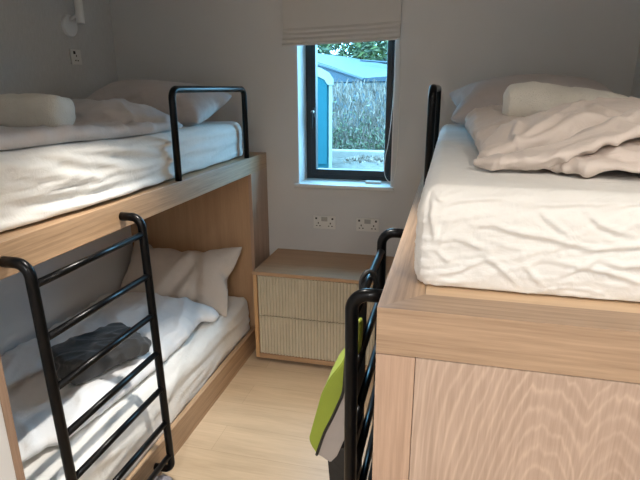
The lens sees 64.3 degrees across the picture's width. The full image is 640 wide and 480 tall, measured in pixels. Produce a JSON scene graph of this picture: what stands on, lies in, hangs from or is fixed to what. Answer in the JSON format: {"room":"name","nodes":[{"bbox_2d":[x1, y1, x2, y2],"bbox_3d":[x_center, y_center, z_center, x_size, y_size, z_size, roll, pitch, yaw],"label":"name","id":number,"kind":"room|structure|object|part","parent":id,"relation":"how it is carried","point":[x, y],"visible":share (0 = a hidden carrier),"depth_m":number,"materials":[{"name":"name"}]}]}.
{"room":"bunk bedroom","nodes":[
{"label":"bunk bedroom","id":0,"kind":"room"},
{"bbox_2d":[0,403,15,479],"bbox_3d":[-1.804,0.463,-0.060,1.129,2.420,3.158,4,17,14],"label":"wall","id":1,"kind":"structure","parent":0,"point":[7,472],"depth_m":1.42,"materials":[{"name":"paint"}]},
{"bbox_2d":[0,0,117,99],"bbox_3d":[-1.663,-0.301,2.515,0.100,2.420,2.218,4,17,14],"label":"wall","id":2,"kind":"structure","parent":0,"point":[34,46],"depth_m":2.83,"materials":[{"name":"paint"}]},
{"bbox_2d":[0,225,132,356],"bbox_3d":[-1.557,0.341,2.570,0.166,1.158,1.863,4,17,14],"label":"wall","id":3,"kind":"structure","parent":2,"relation":"attached to","point":[71,293],"depth_m":2.80,"materials":[{"name":"white paint"}]},
{"bbox_2d":[61,0,84,36],"bbox_3d":[-1.397,-1.277,2.904,0.108,0.220,0.120,4,17,14],"label":"wall lamp","id":4,"kind":"object","parent":2,"relation":"attached to","point":[69,26],"visible":1,"depth_m":2.89,"materials":[{"name":"white paint"}]},
{"bbox_3d":[-1.440,-1.232,2.929,0.018,0.120,0.120,4,17,14],"label":"wall plate","id":5,"kind":"part","parent":4,"relation":"part of","materials":[{"name":"white paint"}]},
{"bbox_3d":[-1.367,-1.309,2.887,0.046,0.150,0.046,4,17,14],"label":"lamp shade","id":6,"kind":"part","parent":4,"relation":"part of","materials":[{"name":"white paint"}]},
{"bbox_2d":[69,49,81,64],"bbox_3d":[-1.437,-1.077,2.998,0.013,0.086,0.086,4,17,14],"label":"socket","id":7,"kind":"object","parent":2,"relation":"attached to","point":[75,55],"visible":1,"depth_m":2.99,"materials":[{"name":"white plastic"}]},
{"bbox_2d":[160,349,373,479],"bbox_3d":[-0.464,1.414,1.148,3.291,0.100,5.728,4,17,14],"label":"floor","id":8,"kind":"structure","parent":0,"point":[260,425],"depth_m":2.54,"materials":[{"name":"brown wood"}]},
{"bbox_2d":[0,86,269,479],"bbox_3d":[-1.062,0.103,2.505,1.125,1.647,2.168,4,17,14],"label":"bunk bed","id":9,"kind":"object","parent":8,"relation":"on","point":[221,205],"visible":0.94,"depth_m":2.10,"materials":[{"name":"brown wood"}]},
{"bbox_3d":[-1.367,0.638,1.592,1.030,1.143,0.026,4,17,14],"label":"foot panel","id":10,"kind":"part","parent":9,"relation":"part of","materials":[{"name":"brown wood"}]},
{"bbox_2d":[0,121,242,231],"bbox_3d":[-1.135,-0.385,2.279,1.014,0.227,1.900,4,17,14],"label":"mattress","id":11,"kind":"object","parent":9,"relation":"on","point":[38,183],"visible":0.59,"depth_m":1.75,"materials":[{"name":"white fabric"}]},
{"bbox_2d":[0,98,182,150],"bbox_3d":[-1.226,-0.467,1.976,0.962,0.144,1.290,4,17,14],"label":"duvet","id":12,"kind":"object","parent":11,"relation":"on","point":[115,117],"visible":0.8,"depth_m":2.07,"materials":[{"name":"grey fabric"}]},
{"bbox_2d":[0,93,75,126],"bbox_3d":[-1.239,-0.505,2.011,0.514,0.144,0.188,1,17,5],"label":"towel","id":13,"kind":"object","parent":12,"relation":"on","point":[25,109],"visible":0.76,"depth_m":1.92,"materials":[{"name":"white fabric"}]},
{"bbox_2d":[84,79,231,125],"bbox_3d":[-0.929,-0.767,2.845,0.759,0.253,0.462,4,17,14],"label":"pillow","id":14,"kind":"object","parent":11,"relation":"on","point":[193,109],"visible":0.58,"depth_m":2.70,"materials":[{"name":"grey fabric"}]},
{"bbox_3d":[-0.651,-0.222,2.301,0.085,0.098,2.168,4,17,14],"label":"rail","id":15,"kind":"part","parent":9,"relation":"part of","materials":[{"name":"brown wood"}]},
{"bbox_2d":[22,296,249,479],"bbox_3d":[-1.065,0.695,2.547,0.834,0.244,1.856,4,17,14],"label":"mattress","id":16,"kind":"object","parent":9,"relation":"on","point":[187,369],"visible":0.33,"depth_m":2.23,"materials":[{"name":"white fabric"}]},
{"bbox_2d":[1,292,218,462],"bbox_3d":[-1.112,0.553,2.408,0.800,0.120,1.402,4,17,14],"label":"duvet","id":17,"kind":"object","parent":16,"relation":"on","point":[178,318],"visible":0.65,"depth_m":2.28,"materials":[{"name":"white fabric"}]},
{"bbox_2d":[51,322,151,384],"bbox_3d":[-0.995,0.497,2.289,0.277,0.118,0.414,14,21,39],"label":"blanket","id":18,"kind":"object","parent":17,"relation":"on","point":[68,355],"visible":0.81,"depth_m":2.22,"materials":[{"name":"grey fabric"}]},
{"bbox_2d":[120,240,241,316],"bbox_3d":[-0.882,0.224,3.165,0.780,0.367,0.279,5,17,16],"label":"pillow","id":19,"kind":"object","parent":16,"relation":"on","point":[200,277],"visible":0.68,"depth_m":3.07,"materials":[{"name":"beige fabric"}]},
{"bbox_3d":[-0.649,0.889,2.496,0.026,0.142,1.864,4,17,14],"label":"rail","id":20,"kind":"part","parent":9,"relation":"part of","materials":[{"name":"brown wood"}]},
{"bbox_3d":[-0.918,0.108,3.348,1.010,1.158,0.022,4,17,14],"label":"headboard","id":21,"kind":"part","parent":9,"relation":"part of","materials":[{"name":"brown wood"}]},
{"bbox_3d":[-0.532,-0.565,2.587,0.031,0.416,0.835,4,17,14],"label":"guard rail","id":22,"kind":"part","parent":9,"relation":"part of","materials":[{"name":"black metal"}]},
{"bbox_3d":[-0.388,0.114,3.349,0.020,1.143,0.278,4,17,14],"label":"post","id":23,"kind":"part","parent":9,"relation":"part of","materials":[{"name":"brown wood"}]},
{"bbox_2d":[154,474,171,479],"bbox_3d":[-0.681,1.048,2.047,0.087,0.085,0.268,4,17,14],"label":"slipper","id":24,"kind":"object","parent":8,"relation":"on","point":[160,477],"visible":0.91,"depth_m":2.12,"materials":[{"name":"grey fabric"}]},
{"bbox_2d":[253,248,393,370],"bbox_3d":[0.110,0.437,3.209,0.929,0.598,0.471,4,17,14],"label":"nightstand","id":25,"kind":"object","parent":8,"relation":"on","point":[301,297],"visible":0.56,"depth_m":3.04,"materials":[{"name":"brown wood"}]},
{"bbox_3d":[-0.330,0.403,3.314,0.022,0.544,0.471,4,17,14],"label":"panel","id":26,"kind":"part","parent":25,"relation":"part of","materials":[{"name":"brown wood"}]},
{"bbox_3d":[0.111,0.680,3.281,0.885,0.028,0.471,4,17,14],"label":"panel","id":27,"kind":"part","parent":25,"relation":"part of","materials":[{"name":"brown wood"}]},
{"bbox_3d":[0.056,0.357,2.963,0.879,0.250,0.026,4,17,14],"label":"drawer","id":28,"kind":"part","parent":25,"relation":"part of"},
{"bbox_3d":[0.057,0.603,3.036,0.879,0.251,0.026,4,17,14],"label":"drawer","id":29,"kind":"part","parent":25,"relation":"part of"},
{"bbox_3d":[0.109,0.162,3.127,0.929,0.022,0.471,4,17,14],"label":"panel","id":30,"kind":"part","parent":25,"relation":"part of","materials":[{"name":"brown wood"}]},
{"bbox_2d":[344,84,639,479],"bbox_3d":[0.835,0.244,2.006,1.125,1.647,2.255,4,17,14],"label":"bunk bed","id":31,"kind":"object","parent":8,"relation":"on","point":[469,383],"visible":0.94,"depth_m":0.95,"materials":[{"name":"brown wood"}]},
{"bbox_2d":[309,269,377,479],"bbox_3d":[0.070,0.430,1.487,0.170,0.731,0.237,4,17,14],"label":"backpack","id":32,"kind":"object","parent":31,"relation":"hanging from","point":[326,437],"visible":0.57,"depth_m":1.44,"materials":[{"name":"green fabric"}]},
{"bbox_3d":[0.080,0.456,1.507,0.079,0.670,0.210,4,17,14],"label":"panel","id":33,"kind":"part","parent":32,"relation":"part of","materials":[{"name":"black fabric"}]},
{"bbox_3d":[0.420,-0.139,2.000,0.083,0.094,2.255,4,17,14],"label":"rail","id":34,"kind":"part","parent":31,"relation":"part of","materials":[{"name":"brown wood"}]},
{"bbox_3d":[0.521,-0.494,2.333,0.031,0.416,0.835,4,17,14],"label":"guard rail","id":35,"kind":"part","parent":31,"relation":"part of","materials":[{"name":"black metal"}]},
{"bbox_3d":[0.616,0.193,0.880,1.030,0.094,0.083,4,17,14],"label":"rail","id":36,"kind":"part","parent":31,"relation":"part of","materials":[{"name":"brown wood"}]},
{"bbox_3d":[0.649,0.798,1.023,0.954,1.144,0.026,4,17,14],"label":"panel","id":37,"kind":"part","parent":31,"relation":"part of","materials":[{"name":"brown wood"}]},
{"bbox_2d":[414,124,639,301],"bbox_3d":[0.886,-0.236,1.783,0.972,0.209,1.914,4,17,14],"label":"mattress","id":38,"kind":"object","parent":31,"relation":"on","point":[542,231],"visible":0.66,"depth_m":0.98,"materials":[{"name":"white fabric"}]},
{"bbox_2d":[449,74,611,125],"bbox_3d":[0.980,-0.633,2.367,0.743,0.268,0.475,4,17,14],"label":"pillow","id":39,"kind":"object","parent":38,"relation":"on","point":[480,94],"visible":0.41,"depth_m":2.26,"materials":[{"name":"grey fabric"}]},
{"bbox_2d":[465,96,639,177],"bbox_3d":[0.888,-0.356,1.558,0.847,0.170,1.250,4,17,14],"label":"duvet","id":40,"kind":"object","parent":38,"relation":"on","point":[585,138],"visible":0.99,"depth_m":1.17,"materials":[{"name":"beige fabric"}]},
{"bbox_2d":[502,81,627,116],"bbox_3d":[0.856,-0.470,1.772,0.416,0.159,0.200,6,18,20],"label":"towel","id":41,"kind":"object","parent":40,"relation":"on","point":[524,99],"visible":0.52,"depth_m":1.72,"materials":[{"name":"white fabric"}]},
{"bbox_2d":[109,0,639,256],"bbox_3d":[0.190,-0.544,3.313,3.291,2.420,0.300,4,17,14],"label":"wall","id":42,"kind":"structure","parent":0,"point":[452,45],"depth_m":3.10,"materials":[{"name":"paint"}]},
{"bbox_2d":[314,215,335,228],"bbox_3d":[0.029,-0.115,3.315,0.146,0.086,0.013,4,17,14],"label":"double socket","id":43,"kind":"object","parent":42,"relation":"attached to","point":[322,222],"visible":1,"depth_m":3.31,"materials":[{"name":"white plastic"}]},
{"bbox_2d":[294,40,396,190],"bbox_3d":[0.173,-0.886,3.175,0.637,1.098,0.287,4,17,14],"label":"window","id":44,"kind":"structure","parent":42,"relation":"in","point":[306,55],"depth_m":3.27,"materials":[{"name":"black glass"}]},
{"bbox_3d":[-0.047,-0.791,3.305,0.014,0.130,0.052,4,17,14],"label":"handle","id":45,"kind":"part","parent":44,"relation":"part of","materials":[{"name":"silver metal"}]},
{"bbox_2d":[282,0,401,182],"bbox_3d":[0.123,-1.011,3.000,0.705,1.337,0.057,4,17,14],"label":"blind","id":46,"kind":"object","parent":44,"relation":"attached to","point":[305,22],"visible":1,"depth_m":2.93,"materials":[{"name":"fabric"}]},
{"bbox_3d":[0.427,-0.966,2.943,0.082,1.282,0.020,4,17,14],"label":"pull cord","id":47,"kind":"part","parent":46,"relation":"part of","materials":[{"name":"white plastic"}]},
{"bbox_3d":[0.167,-0.361,3.297,0.637,0.022,0.222,4,17,14],"label":"sill","id":48,"kind":"part","parent":44,"relation":"part of","materials":[{"name":"white paint"}]},
{"bbox_2d":[365,180,381,183],"bbox_3d":[0.343,-0.372,3.268,0.100,0.014,0.055,4,17,14],"label":"card holder","id":49,"kind":"object","parent":44,"relation":"on","point":[366,181],"visible":1,"depth_m":3.25,"materials":[{"name":"white plastic"}]},
{"bbox_2d":[356,218,378,231],"bbox_3d":[0.303,-0.096,3.248,0.146,0.086,0.013,4,17,14],"label":"double socket","id":50,"kind":"object","parent":42,"relation":"attached to","point":[362,224],"visible":1,"depth_m":3.25,"materials":[{"name":"white plastic"}]},
{"bbox_3d":[0.302,-0.117,3.239,0.040,0.028,0.003,4,17,14],"label":"usb panel","id":51,"kind":"part","parent":50,"relation":"part of","materials":[{"name":"grey plastic"}]},
{"bbox_2d":[631,43,639,98],"bbox_3d":[1.055,0.338,0.324,0.100,2.420,5.328,4,17,14],"label":"wall","id":52,"kind":"structure","parent":0,"point":[635,92],"depth_m":2.63,"materials":[{"name":"paint"}]},
{"label":"outside","id":53,"kind":"structure","parent":0,"visible":0},
{"bbox_2d":[315,138,383,179],"bbox_3d":[5.284,-7.588,30.523,55.000,0.130,56.472,4,17,14],"label":"ground","id":54,"kind":"structure","parent":53,"point":[337,162],"depth_m":9.49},
{"bbox_2d":[317,44,330,54],"bbox_3d":[-1.086,-7.390,21.746,3.292,4.597,2.350,4,17,14],"label":"tree","id":55,"kind":"object","parent":54,"relation":"on","point":[323,47],"visible":0.04,"depth_m":21.04,"materials":[{"name":"green plant"}]},
{"bbox_2d":[318,67,333,167],"bbox_3d":[-0.361,-2.189,9.205,1.200,1.830,1.235,0,17,1],"label":"portable toilet","id":56,"kind":"object","parent":54,"relation":"on","point":[324,88],"visible":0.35,"depth_m":8.64,"materials":[{"name":"teal plastic"}]},
{"bbox_3d":[-0.373,-2.045,8.659,0.980,1.505,0.035,0,17,1],"label":"door","id":57,"kind":"part","parent":56,"relation":"part of","materials":[{"name":"teal plastic"}]},
{"bbox_3d":[-0.360,-2.100,9.239,1.100,1.440,1.100,0,17,1],"label":"wall panel","id":58,"kind":"part","parent":56,"relation":"part of","materials":[{"name":"teal plastic"}]},
{"bbox_3d":[0.178,-1.942,8.700,0.060,1.460,0.060,0,17,1],"label":"corner post","id":59,"kind":"part","parent":56,"relation":"part of","materials":[{"name":"white plastic"}]},
{"bbox_2d":[317,53,386,138],"bbox_3d":[2.160,-4.795,16.261,8.433,2.800,6.058,4,17,14],"label":"building","id":60,"kind":"structure","parent":54,"relation":"on","point":[342,68],"depth_m":14.63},
{"bbox_2d":[323,41,384,57],"bbox_3d":[1.765,-8.588,24.508,4.016,5.304,2.789,4,17,14],"label":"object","id":61,"kind":"object","parent":54,"relation":"on","point":[342,52],"visible":0.07,"depth_m":23.93,"materials":[{"name":"green plant"}]},
{"bbox_2d":[325,77,386,149],"bbox_3d":[0.777,-2.699,11.086,4.602,1.641,1.105,4,17,14],"label":"hedge","id":62,"kind":"object","parent":54,"relation":"on","point":[347,132],"visible":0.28,"depth_m":10.89,"materials":[{"name":"green plant"}]},
{"bbox_2d":[332,149,383,157],"bbox_3d":[1.575,-1.696,10.350,10.000,0.220,0.250,4,17,14],"label":"kerb","id":63,"kind":"object","parent":54,"relation":"on","point":[348,153],"depth_m":10.44,"materials":[{"name":"concrete"}]},
{"bbox_2d":[343,154,383,164],"bbox_3d":[1.445,-1.504,9.754,2.026,0.192,1.055,4,17,14],"label":"fallen leaves","id":64,"kind":"object","parent":54,"relation":"on","point":[362,158],"visible":0.37,"depth_m":9.96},
{"bbox_2d":[346,40,387,63],"bbox_3d":[2.605,-7.073,20.456,3.198,4.695,2.306,4,17,14],"label":"tree","id":65,"kind":"object","parent":54,"relation":"on","point":[371,49],"visible":0.14,"depth_m":19.96,"materials":[{"name":"green plant"}]}
]}

